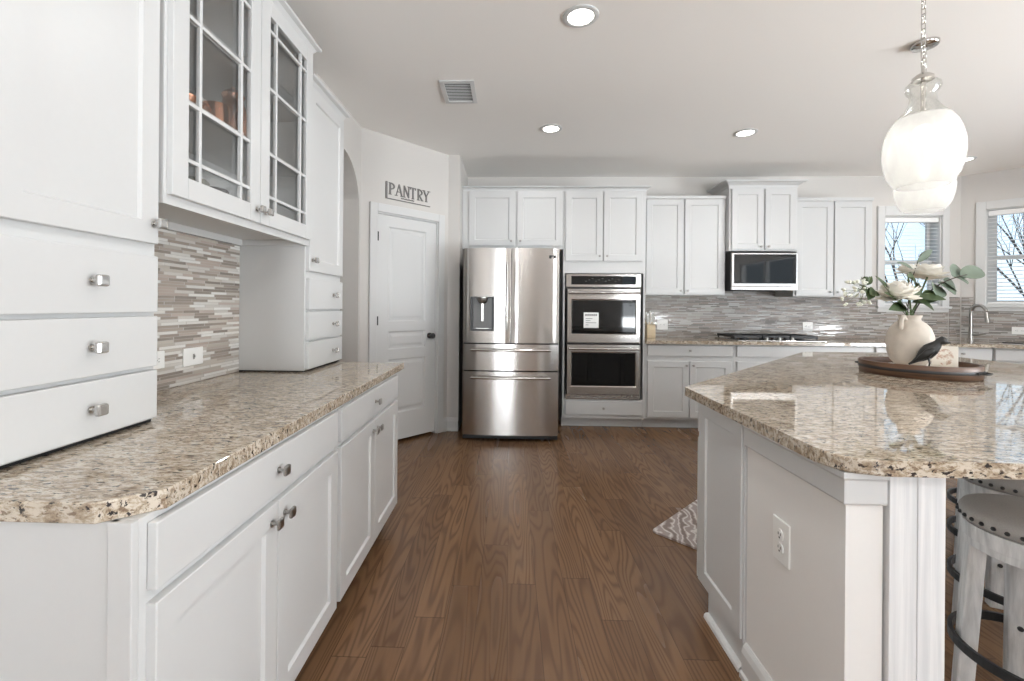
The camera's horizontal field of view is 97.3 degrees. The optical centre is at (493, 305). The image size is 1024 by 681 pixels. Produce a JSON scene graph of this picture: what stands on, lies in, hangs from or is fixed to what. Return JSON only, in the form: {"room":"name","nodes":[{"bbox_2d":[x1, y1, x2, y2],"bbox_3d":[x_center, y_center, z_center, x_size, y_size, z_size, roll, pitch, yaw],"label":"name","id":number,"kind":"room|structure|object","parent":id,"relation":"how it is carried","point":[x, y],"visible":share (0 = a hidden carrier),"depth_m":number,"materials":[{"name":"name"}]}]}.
{"room":"kitchen","nodes":[
{"label":"kitchen","id":0,"kind":"room"},
{"bbox_2d":[315,73,361,361],"bbox_3d":[-1.243,-0.140,3.428,0.160,2.800,0.900,0,0,2],"label":"wall","id":1,"kind":"structure","parent":0,"point":[350,309],"depth_m":3.83,"materials":[{"name":"beige paint"}]},
{"bbox_2d":[360,128,448,424],"bbox_3d":[-0.856,-0.137,4.274,0.140,2.800,0.977,0,0,44],"label":"wall","id":2,"kind":"structure","parent":0,"point":[384,158],"depth_m":4.13,"materials":[{"name":"beige paint"}]},
{"bbox_2d":[377,214,435,438],"bbox_3d":[-0.797,0.208,4.223,0.114,2.061,0.671,0,0,44],"label":"door","id":3,"kind":"structure","parent":2,"relation":"in","point":[406,271],"depth_m":4.26,"materials":[{"name":"white paint"}]},
{"bbox_2d":[368,201,444,432],"bbox_3d":[-0.836,0.176,4.268,0.140,2.175,0.840,0,0,44],"label":"trim","id":4,"kind":"structure","parent":2,"relation":"attached to","point":[375,208],"depth_m":4.40,"materials":[{"name":"white paint"}]},
{"bbox_2d":[385,181,429,206],"bbox_3d":[-0.793,-1.045,4.222,0.009,0.156,0.500,0,0,44],"label":"wall sign","id":5,"kind":"object","parent":2,"relation":"attached to","point":[390,183],"visible":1,"depth_m":4.18,"materials":[{"name":"grey metal"}]},
{"bbox_2d":[443,417,457,431],"bbox_3d":[-0.438,1.199,4.558,0.162,0.135,0.050,0,0,-12],"label":"baseboard","id":6,"kind":"structure","parent":2,"relation":"attached to","point":[449,423],"depth_m":4.56,"materials":[{"name":"white paint"}]},
{"bbox_2d":[447,155,467,429],"bbox_3d":[-0.433,-0.134,4.972,0.205,2.800,0.795,0,0,2],"label":"wall","id":7,"kind":"structure","parent":0,"point":[458,178],"depth_m":4.57,"materials":[{"name":"beige paint"}]},
{"bbox_2d":[295,419,1003,680],"bbox_3d":[1.726,1.344,0.136,9.860,0.120,10.640,0,0,2],"label":"floor","id":8,"kind":"structure","parent":0,"point":[493,559],"depth_m":2.13,"materials":[{"name":"brown wood"}]},
{"bbox_2d":[0,409,337,680],"bbox_3d":[-0.985,0.824,1.282,0.806,0.876,0.933,0,0,2],"label":"base cabinet","id":9,"kind":"object","parent":8,"relation":"on","point":[235,579],"visible":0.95,"depth_m":0.94,"materials":[{"name":"white paint"}]},
{"bbox_2d":[0,362,403,523],"bbox_3d":[-0.979,0.367,1.813,0.774,0.038,2.008,0,0,2],"label":"countertop","id":10,"kind":"structure","parent":9,"relation":"on","point":[201,431],"depth_m":1.12,"materials":[{"name":"stone"}]},
{"bbox_2d":[0,0,167,468],"bbox_3d":[-1.180,-0.438,1.117,0.409,1.569,0.500,0,0,2],"label":"cabinet","id":11,"kind":"object","parent":10,"relation":"on","point":[80,222],"visible":1,"depth_m":1.10,"materials":[{"name":"white paint"}]},
{"bbox_2d":[239,73,349,371],"bbox_3d":[-1.124,-0.438,2.627,0.409,1.569,0.533,0,0,2],"label":"cabinet","id":12,"kind":"object","parent":10,"relation":"on","point":[290,297],"visible":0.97,"depth_m":2.37,"materials":[{"name":"white paint"}]},
{"bbox_2d":[334,374,397,601],"bbox_3d":[-0.951,0.824,2.209,0.806,0.876,0.918,0,0,2],"label":"base cabinet","id":13,"kind":"object","parent":8,"relation":"on","point":[367,445],"visible":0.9,"depth_m":2.06,"materials":[{"name":"white paint"}]},
{"bbox_2d":[462,248,558,439],"bbox_3d":[0.176,0.365,4.598,0.907,1.812,0.956,0,0,2],"label":"refrigerator","id":14,"kind":"object","parent":8,"relation":"on","point":[511,298],"visible":1,"depth_m":4.20,"materials":[{"name":"silver metal"}]},
{"bbox_2d":[558,186,651,426],"bbox_3d":[1.192,0.015,4.989,0.901,2.530,0.638,0,0,2],"label":"tall cabinet","id":15,"kind":"object","parent":8,"relation":"on","point":[604,227],"visible":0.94,"depth_m":4.71,"materials":[{"name":"white paint"}]},
{"bbox_2d":[564,274,640,399],"bbox_3d":[1.155,0.320,4.935,0.780,1.306,0.650,0,0,2],"label":"double oven","id":16,"kind":"object","parent":15,"relation":"in","point":[602,348],"visible":1,"depth_m":4.69,"materials":[{"name":"silver metal"}]},
{"bbox_2d":[653,500,696,549],"bbox_3d":[1.557,1.276,2.864,1.410,0.011,0.430,0,0,-43],"label":"kitchen mat","id":17,"kind":"object","parent":8,"relation":"on","point":[681,528],"visible":0.25,"depth_m":2.57,"materials":[{"name":"beige fabric"}]},
{"bbox_2d":[642,344,732,427],"bbox_3d":[2.044,0.841,4.957,0.905,0.890,0.638,0,0,2],"label":"base cabinet","id":18,"kind":"object","parent":8,"relation":"on","point":[669,368],"visible":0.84,"depth_m":4.68,"materials":[{"name":"white paint"}]},
{"bbox_2d":[733,345,872,371],"bbox_3d":[3.200,0.851,4.914,1.405,0.890,0.638,0,0,2],"label":"base cabinet","id":19,"kind":"object","parent":8,"relation":"on","point":[744,356],"visible":0.06,"depth_m":4.64,"materials":[{"name":"white paint"}]},
{"bbox_2d":[697,402,945,680],"bbox_3d":[1.848,0.847,2.473,0.730,0.876,3.432,0,0,42],"label":"kitchen island","id":20,"kind":"object","parent":8,"relation":"on","point":[861,597],"visible":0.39,"depth_m":1.20,"materials":[{"name":"white paint"}]},
{"bbox_2d":[773,514,790,569],"bbox_3d":[0.864,0.707,1.353,0.010,0.128,0.082,0,0,2],"label":"wall outlet","id":21,"kind":"object","parent":20,"relation":"attached to","point":[781,530],"visible":1,"depth_m":1.34,"materials":[{"name":"plastic"}]},
{"bbox_2d":[776,528,783,540],"bbox_3d":[0.861,0.687,1.353,0.004,0.033,0.033,0,0,2],"label":"receptacle","id":22,"kind":"object","parent":21,"relation":"attached to","point":[779,531],"depth_m":1.35,"materials":[{"name":"plastic"}]},
{"bbox_2d":[776,542,783,553],"bbox_3d":[0.861,0.727,1.353,0.004,0.033,0.033,0,0,2],"label":"receptacle","id":23,"kind":"object","parent":21,"relation":"attached to","point":[779,545],"depth_m":1.35,"materials":[{"name":"plastic"}]},
{"bbox_2d":[685,352,1023,479],"bbox_3d":[2.159,0.392,2.385,1.356,0.038,3.694,0,0,44],"label":"island countertop","id":24,"kind":"structure","parent":20,"relation":"on","point":[821,407],"depth_m":1.54,"materials":[{"name":"stone"}]},
{"bbox_2d":[855,356,992,380],"bbox_3d":[2.330,0.339,2.474,0.508,0.069,0.528,0,0,2],"label":"serving tray","id":25,"kind":"object","parent":24,"relation":"on","point":[880,365],"visible":0.94,"depth_m":2.30,"materials":[{"name":"brown wood"}]},
{"bbox_3d":[2.320,0.342,2.470,0.340,0.032,0.240,0,0,-5],"label":"book","id":26,"kind":"object","parent":25,"relation":"on","visible":0},
{"bbox_2d":[885,315,934,365],"bbox_3d":[2.297,0.187,2.482,0.204,0.276,0.204,0,0,2],"label":"vase","id":27,"kind":"object","parent":26,"relation":"on","point":[906,336],"visible":0.91,"depth_m":2.43,"materials":[{"name":"ceramic"}]},
{"bbox_2d":[840,276,905,314],"bbox_3d":[2.111,0.029,2.444,0.406,0.381,0.104,0,0,2],"label":"sprig","id":28,"kind":"object","parent":27,"relation":"in","point":[871,293],"visible":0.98,"depth_m":2.44,"materials":[{"name":"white plant"}]},
{"bbox_2d":[874,276,922,314],"bbox_3d":[2.180,0.028,2.426,0.235,0.383,0.194,0,0,13],"label":"flower","id":29,"kind":"object","parent":27,"relation":"in","point":[896,290],"visible":0.97,"depth_m":2.39,"materials":[{"name":"beige plant"}]},
{"bbox_2d":[894,263,919,314],"bbox_3d":[2.356,-0.012,2.578,0.219,0.467,0.114,0,0,-34],"label":"stem","id":30,"kind":"object","parent":27,"relation":"in","point":[903,269],"visible":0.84,"depth_m":2.57,"materials":[{"name":"beige plant"}]},
{"bbox_2d":[897,249,932,311],"bbox_3d":[2.424,-0.054,2.550,0.294,0.553,0.082,0,0,-18],"label":"twig","id":31,"kind":"object","parent":27,"relation":"in","point":[924,255],"visible":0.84,"depth_m":2.58,"materials":[{"name":"green plant"}]},
{"bbox_2d":[904,263,948,314],"bbox_3d":[2.437,-0.013,2.533,0.192,0.470,0.318,0,0,43],"label":"stem","id":32,"kind":"object","parent":27,"relation":"in","point":[926,272],"visible":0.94,"depth_m":2.52,"materials":[{"name":"beige plant"}]},
{"bbox_2d":[911,283,945,312],"bbox_3d":[2.357,0.047,2.443,0.154,0.349,0.082,0,0,7],"label":"sprig","id":33,"kind":"object","parent":27,"relation":"in","point":[927,294],"visible":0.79,"depth_m":2.45,"materials":[{"name":"green plant"}]},
{"bbox_2d":[914,264,984,313],"bbox_3d":[2.484,-0.006,2.462,0.412,0.458,0.082,0,0,-5],"label":"branch","id":34,"kind":"object","parent":27,"relation":"in","point":[969,271],"visible":0.96,"depth_m":2.47,"materials":[{"name":"green plant"}]},
{"bbox_2d":[908,336,950,365],"bbox_3d":[2.273,0.240,2.349,0.082,0.170,0.143,0,0,-19],"label":"bird figurine","id":35,"kind":"object","parent":26,"relation":"on","point":[927,351],"visible":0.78,"depth_m":2.33,"materials":[{"name":"black metal"}]},
{"bbox_2d":[931,346,957,366],"bbox_3d":[2.452,0.273,2.446,0.104,0.108,0.023,0,0,38],"label":"card","id":36,"kind":"object","parent":26,"relation":"on","point":[947,355],"visible":0.77,"depth_m":2.43,"materials":[{"name":"beige paper"}]},
{"bbox_2d":[936,349,953,364],"bbox_3d":[2.445,0.277,2.437,0.068,0.090,0.001,0,0,38],"label":"print","id":37,"kind":"object","parent":36,"relation":"attached to","point":[944,356],"depth_m":2.44},
{"bbox_2d":[873,347,992,360],"bbox_3d":[4.491,0.861,4.866,1.175,0.890,0.638,0,0,2],"label":"base cabinet","id":38,"kind":"object","parent":8,"relation":"on","point":[974,353],"visible":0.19,"depth_m":4.56,"materials":[{"name":"white paint"}]},
{"bbox_2d":[947,481,957,525],"bbox_3d":[2.820,0.969,2.505,0.416,0.648,0.416,0,0,11],"label":"bar stool","id":39,"kind":"object","parent":8,"relation":"on","point":[950,491],"visible":0.04,"depth_m":2.60,"materials":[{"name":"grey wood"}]},
{"bbox_2d":[947,485,960,567],"bbox_3d":[2.450,0.966,2.138,0.416,0.648,0.416,0,0,18],"label":"bar stool","id":40,"kind":"object","parent":8,"relation":"on","point":[952,519],"visible":0.02,"depth_m":2.21,"materials":[{"name":"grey wood"}]},
{"bbox_2d":[947,493,1023,680],"bbox_3d":[1.710,0.960,1.402,0.416,0.648,0.416,0,0,32],"label":"bar stool","id":41,"kind":"object","parent":8,"relation":"on","point":[992,525],"visible":1,"depth_m":1.47,"materials":[{"name":"grey fabric"}]},
{"bbox_2d":[947,478,1023,611],"bbox_3d":[2.080,0.963,1.770,0.416,0.648,0.416,0,0,25],"label":"bar stool","id":42,"kind":"object","parent":8,"relation":"on","point":[993,592],"visible":0.32,"depth_m":1.84,"materials":[{"name":"grey wood"}]},
{"bbox_2d":[992,348,1023,363],"bbox_3d":[5.781,0.871,4.205,0.648,0.890,1.500,0,0,-43],"label":"base cabinet","id":43,"kind":"object","parent":8,"relation":"on","point":[1007,355],"visible":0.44,"depth_m":4.48,"materials":[{"name":"white paint"}]},
{"bbox_2d":[645,337,1023,348],"bbox_3d":[4.148,0.396,4.708,5.206,0.035,1.513,0,0,16],"label":"countertop","id":44,"kind":"structure","parent":43,"relation":"on","point":[657,340],"depth_m":4.62,"materials":[{"name":"stone"}]},
{"bbox_2d":[645,311,655,337],"bbox_3d":[1.773,0.207,5.106,0.097,0.304,0.144,0,0,2],"label":"knife block","id":45,"kind":"object","parent":44,"relation":"on","point":[650,328],"visible":0.98,"depth_m":5.04,"materials":[{"name":"brown wood"}]},
{"bbox_2d":[715,333,826,341],"bbox_3d":[2.980,0.341,4.888,0.900,0.054,0.530,0,0,2],"label":"cooktop","id":46,"kind":"object","parent":44,"relation":"in","point":[753,337],"visible":1,"depth_m":4.74,"materials":[{"name":"metal"}]},
{"bbox_2d":[715,337,826,341],"bbox_3d":[2.980,0.363,4.888,0.900,0.012,0.530,0,0,2],"label":"tray","id":47,"kind":"object","parent":46,"relation":"on","point":[755,339],"depth_m":4.71,"materials":[{"name":"metal"}]},
{"bbox_2d":[967,304,989,340],"bbox_3d":[5.300,0.182,4.913,0.060,0.410,0.204,0,0,-9],"label":"faucet","id":48,"kind":"object","parent":44,"relation":"on","point":[986,315],"visible":0.98,"depth_m":4.96,"materials":[{"name":"silver metal"}]},
{"bbox_2d":[998,342,1023,344],"bbox_3d":[5.579,0.387,4.450,0.404,0.003,0.774,0,0,-43],"label":"sink","id":49,"kind":"object","parent":44,"relation":"in","point":[1016,343],"visible":1,"depth_m":4.64,"materials":[{"name":"metal"}]},
{"bbox_2d":[1002,342,1023,343],"bbox_3d":[5.579,0.388,4.450,0.354,0.001,0.724,0,0,-43],"label":"basin","id":50,"kind":"object","parent":49,"relation":"in","point":[1002,342],"depth_m":4.64,"materials":[{"name":"silver metal"}]},
{"bbox_2d":[285,0,1023,176],"bbox_3d":[1.749,-1.591,0.136,9.860,0.150,10.640,0,0,2],"label":"ceiling","id":51,"kind":"structure","parent":0,"point":[648,88],"depth_m":3.04,"materials":[{"name":"paint"}]},
{"bbox_2d":[439,80,476,103],"bbox_3d":[-0.244,-1.525,3.212,0.236,0.013,0.336,0,0,2],"label":"ceiling vent","id":52,"kind":"object","parent":51,"relation":"in","point":[454,91],"visible":1,"depth_m":3.20,"materials":[{"name":"white metal"}]},
{"bbox_2d":[540,124,561,132],"bbox_3d":[0.495,-1.520,3.865,0.190,0.010,0.190,0,0,2],"label":"recessed light","id":53,"kind":"object","parent":51,"relation":"in","point":[549,128],"visible":1,"depth_m":3.85,"materials":[{"name":"white paint"}]},
{"bbox_2d":[563,4,598,27],"bbox_3d":[0.460,-1.521,2.368,0.190,0.010,0.190,0,0,2],"label":"recessed light","id":54,"kind":"object","parent":51,"relation":"in","point":[581,15],"visible":1,"depth_m":2.35,"materials":[{"name":"white paint"}]},
{"bbox_2d":[733,128,757,136],"bbox_3d":[2.199,-1.507,3.922,0.190,0.010,0.190,0,0,2],"label":"recessed light","id":55,"kind":"object","parent":51,"relation":"in","point":[750,131],"visible":1,"depth_m":3.91,"materials":[{"name":"white paint"}]},
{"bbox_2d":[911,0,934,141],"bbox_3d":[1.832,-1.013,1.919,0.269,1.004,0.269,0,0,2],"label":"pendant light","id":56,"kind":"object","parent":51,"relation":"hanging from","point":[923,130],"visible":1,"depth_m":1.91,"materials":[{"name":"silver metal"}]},
{"bbox_2d":[911,65,934,126],"bbox_3d":[1.831,-0.895,1.919,0.076,0.260,0.076,0,0,2],"label":"socket","id":57,"kind":"object","parent":56,"relation":"attached to","point":[924,77],"depth_m":1.91,"materials":[{"name":"silver metal"}]},
{"bbox_2d":[910,37,940,177],"bbox_3d":[2.476,-1.028,2.586,0.269,0.964,0.269,0,0,2],"label":"pendant light","id":58,"kind":"object","parent":51,"relation":"hanging from","point":[923,171],"visible":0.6,"depth_m":2.58,"materials":[{"name":"silver metal"}]},
{"bbox_2d":[920,128,932,166],"bbox_3d":[2.475,-0.930,2.586,0.076,0.260,0.076,0,0,2],"label":"bulb","id":59,"kind":"object","parent":58,"relation":"attached to","point":[924,158],"depth_m":2.58,"materials":[{"name":"glass"}]},
{"bbox_2d":[951,156,976,162],"bbox_3d":[4.785,-1.486,4.577,0.190,0.010,0.190,0,0,2],"label":"recessed light","id":60,"kind":"object","parent":51,"relation":"in","point":[963,159],"visible":1,"depth_m":4.56,"materials":[{"name":"white paint"}]},
{"bbox_2d":[468,176,960,338],"bbox_3d":[2.453,-0.110,5.343,5.945,2.800,0.160,0,0,2],"label":"wall","id":61,"kind":"structure","parent":0,"point":[885,190],"depth_m":5.20,"materials":[{"name":"beige paint"}]},
{"bbox_2d":[462,186,563,252],"bbox_3d":[0.214,-0.929,5.025,1.066,0.658,0.638,0,0,2],"label":"upper cabinet","id":62,"kind":"object","parent":61,"relation":"attached to","point":[511,217],"visible":0.94,"depth_m":4.74,"materials":[{"name":"white paint"}]},
{"bbox_2d":[645,196,726,295],"bbox_3d":[2.106,-0.664,5.085,0.882,1.091,0.378,0,0,2],"label":"upper cabinet","id":63,"kind":"object","parent":61,"relation":"attached to","point":[685,235],"visible":0.83,"depth_m":4.93,"materials":[{"name":"white paint"}]},
{"bbox_2d":[707,179,808,252],"bbox_3d":[2.911,-0.969,5.010,0.858,0.754,0.468,0,0,2],"label":"upper cabinet","id":64,"kind":"object","parent":61,"relation":"attached to","point":[761,216],"visible":0.95,"depth_m":4.83,"materials":[{"name":"white paint"}]},
{"bbox_2d":[725,252,797,291],"bbox_3d":[2.903,-0.374,5.008,0.690,0.410,0.432,0,0,2],"label":"microwave","id":65,"kind":"object","parent":64,"relation":"attached to","point":[744,271],"visible":0.9,"depth_m":4.80,"materials":[{"name":"metal"}]},
{"bbox_2d":[645,291,959,339],"bbox_3d":[3.474,0.104,5.221,3.732,0.536,0.008,0,0,2],"label":"tile backsplash","id":66,"kind":"structure","parent":61,"relation":"attached to","point":[734,312],"depth_m":5.22,"materials":[{"name":"grey tile"}]},
{"bbox_2d":[657,320,667,329],"bbox_3d":[1.979,0.218,5.267,0.125,0.115,0.010,0,0,2],"label":"wall outlet","id":67,"kind":"object","parent":66,"relation":"attached to","point":[661,324],"visible":1,"depth_m":5.27,"materials":[{"name":"plastic"}]},
{"bbox_2d":[803,322,812,329],"bbox_3d":[3.638,0.232,5.206,0.115,0.090,0.010,0,0,2],"label":"wall outlet","id":68,"kind":"object","parent":66,"relation":"attached to","point":[806,325],"visible":1,"depth_m":5.20,"materials":[{"name":"plastic"}]},
{"bbox_2d":[775,197,873,297],"bbox_3d":[3.690,-0.637,5.027,0.832,1.073,0.378,0,0,2],"label":"upper cabinet","id":69,"kind":"object","parent":61,"relation":"attached to","point":[834,235],"visible":0.86,"depth_m":4.87,"materials":[{"name":"white paint"}]},
{"bbox_2d":[876,206,951,311],"bbox_3d":[4.820,-0.538,5.233,0.817,1.217,0.205,0,0,2],"label":"window","id":70,"kind":"structure","parent":61,"relation":"in","point":[942,233],"depth_m":5.16,"materials":[{"name":"white paint"}]},
{"bbox_2d":[885,217,938,304],"bbox_3d":[4.819,-0.516,5.213,0.605,1.012,0.050,0,0,2],"label":"window blind","id":71,"kind":"object","parent":70,"relation":"attached to","point":[891,220],"visible":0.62,"depth_m":5.20,"materials":[{"name":"white plastic"}]},
{"bbox_2d":[960,167,1023,341],"bbox_3d":[6.055,-0.082,4.514,0.160,2.800,1.900,0,0,-43],"label":"wall","id":72,"kind":"structure","parent":0,"point":[1003,184],"depth_m":5.08,"materials":[{"name":"beige paint"}]},
{"bbox_2d":[961,297,1023,342],"bbox_3d":[5.974,0.147,4.476,0.008,0.490,1.831,0,0,-43],"label":"tile backsplash","id":73,"kind":"structure","parent":72,"relation":"attached to","point":[999,328],"depth_m":4.97,"materials":[{"name":"grey tile"}]},
{"bbox_2d":[1012,327,1023,334],"bbox_3d":[5.641,0.265,4.821,0.010,0.080,0.115,0,0,-43],"label":"wall outlet","id":74,"kind":"object","parent":73,"relation":"attached to","point":[1015,330],"visible":1,"depth_m":4.83,"materials":[{"name":"plastic"}]},
{"bbox_2d":[975,197,1023,310],"bbox_3d":[5.837,-0.549,4.720,0.205,1.218,1.085,0,0,-43],"label":"window","id":75,"kind":"structure","parent":72,"relation":"in","point":[982,208],"depth_m":5.02,"materials":[{"name":"white paint"}]},
{"bbox_2d":[988,208,1023,303],"bbox_3d":[5.822,-0.538,4.706,0.050,1.032,0.873,0,0,-43],"label":"window blind","id":76,"kind":"object","parent":75,"relation":"attached to","point":[1015,210],"visible":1,"depth_m":4.92,"materials":[{"name":"white plastic"}]},
{"bbox_3d":[-1.538,-0.142,-1.029,0.140,2.800,8.030,0,0,2],"label":"wall","id":77,"kind":"structure","parent":0,"visible":0},
{"bbox_2d":[154,228,239,390],"bbox_3d":[-1.358,0.015,1.871,0.008,0.658,0.990,0,0,2],"label":"tile backsplash","id":78,"kind":"structure","parent":77,"relation":"attached to","point":[199,278],"depth_m":2.04,"materials":[{"name":"beige tile"}]},
{"bbox_2d":[153,351,164,368],"bbox_3d":[-1.353,0.219,1.793,0.010,0.072,0.115,0,0,2],"label":"wall outlet","id":79,"kind":"object","parent":78,"relation":"attached to","point":[160,354],"visible":0.42,"depth_m":1.83,"materials":[{"name":"plastic"}]},
{"bbox_2d":[157,356,161,364],"bbox_3d":[-1.350,0.219,1.813,0.004,0.033,0.033,0,0,2],"label":"receptacle","id":80,"kind":"object","parent":79,"relation":"attached to","point":[159,358],"depth_m":1.82,"materials":[{"name":"plastic"}]},
{"bbox_2d":[183,346,202,366],"bbox_3d":[-1.344,0.226,2.019,0.013,0.080,0.125,0,0,2],"label":"wall outlet","id":81,"kind":"object","parent":78,"relation":"attached to","point":[191,356],"visible":1,"depth_m":2.01,"materials":[{"name":"plastic"}]},
{"bbox_2d":[158,0,321,245],"bbox_3d":[-1.137,-0.838,1.863,0.432,1.048,1.074,0,0,2],"label":"upper cabinet","id":82,"kind":"object","parent":77,"relation":"attached to","point":[261,49],"visible":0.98,"depth_m":1.87,"materials":[{"name":"white paint"}]},
{"bbox_2d":[189,93,202,103],"bbox_3d":[-1.134,-0.728,1.643,0.124,0.066,0.124,0,0,2],"label":"copper bowl","id":83,"kind":"object","parent":82,"relation":"on","point":[192,97],"visible":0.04,"depth_m":1.62,"materials":[{"name":"orange metal"}]},
{"bbox_2d":[188,176,209,186],"bbox_3d":[-1.152,-0.420,1.704,0.134,0.118,0.136,0,0,2],"label":"stoneware bowl","id":84,"kind":"object","parent":82,"relation":"in","point":[204,181],"visible":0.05,"depth_m":1.69,"materials":[{"name":"grey ceramic"}]},
{"bbox_2d":[202,100,231,126],"bbox_3d":[-1.134,-0.755,1.823,0.110,0.120,0.135,0,0,36],"label":"copper mug","id":85,"kind":"object","parent":82,"relation":"on","point":[220,110],"visible":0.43,"depth_m":1.79,"materials":[{"name":"orange metal"}]},
{"bbox_2d":[210,186,228,193],"bbox_3d":[-1.148,-0.420,1.844,0.112,0.118,0.114,0,0,2],"label":"stoneware bowl","id":86,"kind":"object","parent":82,"relation":"in","point":[217,188],"visible":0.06,"depth_m":1.82,"materials":[{"name":"grey ceramic"}]},
{"bbox_2d":[221,87,246,135],"bbox_3d":[-1.131,-0.834,1.988,0.134,0.278,0.168,0,0,35],"label":"copper pitcher","id":87,"kind":"object","parent":82,"relation":"on","point":[230,96],"visible":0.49,"depth_m":1.93,"materials":[{"name":"orange metal"}]},
{"bbox_2d":[189,100,301,175],"bbox_3d":[-1.177,-0.685,1.865,0.338,0.018,0.954,0,0,2],"label":"shelf","id":88,"kind":"object","parent":82,"relation":"attached to","point":[219,146],"depth_m":1.93,"materials":[{"name":"white paint"}]},
{"bbox_2d":[189,21,302,121],"bbox_3d":[-1.175,-0.965,1.865,0.338,0.018,0.954,0,0,2],"label":"shelf","id":89,"kind":"object","parent":82,"relation":"attached to","point":[219,70],"depth_m":1.87,"materials":[{"name":"white paint"}]},
{"label":"outside","id":90,"kind":"structure","parent":0,"visible":0},
{"bbox_3d":[16.907,2.255,24.701,48.000,0.100,39.380,0,0,2],"label":"ground","id":91,"kind":"structure","parent":90,"visible":0},
{"bbox_2d":[885,214,1020,301],"bbox_3d":[7.946,-0.628,9.270,3.176,5.637,3.319,0,0,-11],"label":"bare tree","id":92,"kind":"object","parent":91,"relation":"on","point":[894,242],"visible":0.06,"depth_m":9.44,"materials":[{"name":"brown plant"}]},
{"bbox_2d":[920,213,1023,296],"bbox_3d":[12.047,-1.394,10.313,3.746,7.244,3.375,0,0,13],"label":"bare tree","id":93,"kind":"object","parent":91,"relation":"on","point":[1017,224],"visible":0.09,"depth_m":10.48,"materials":[{"name":"brown plant"}]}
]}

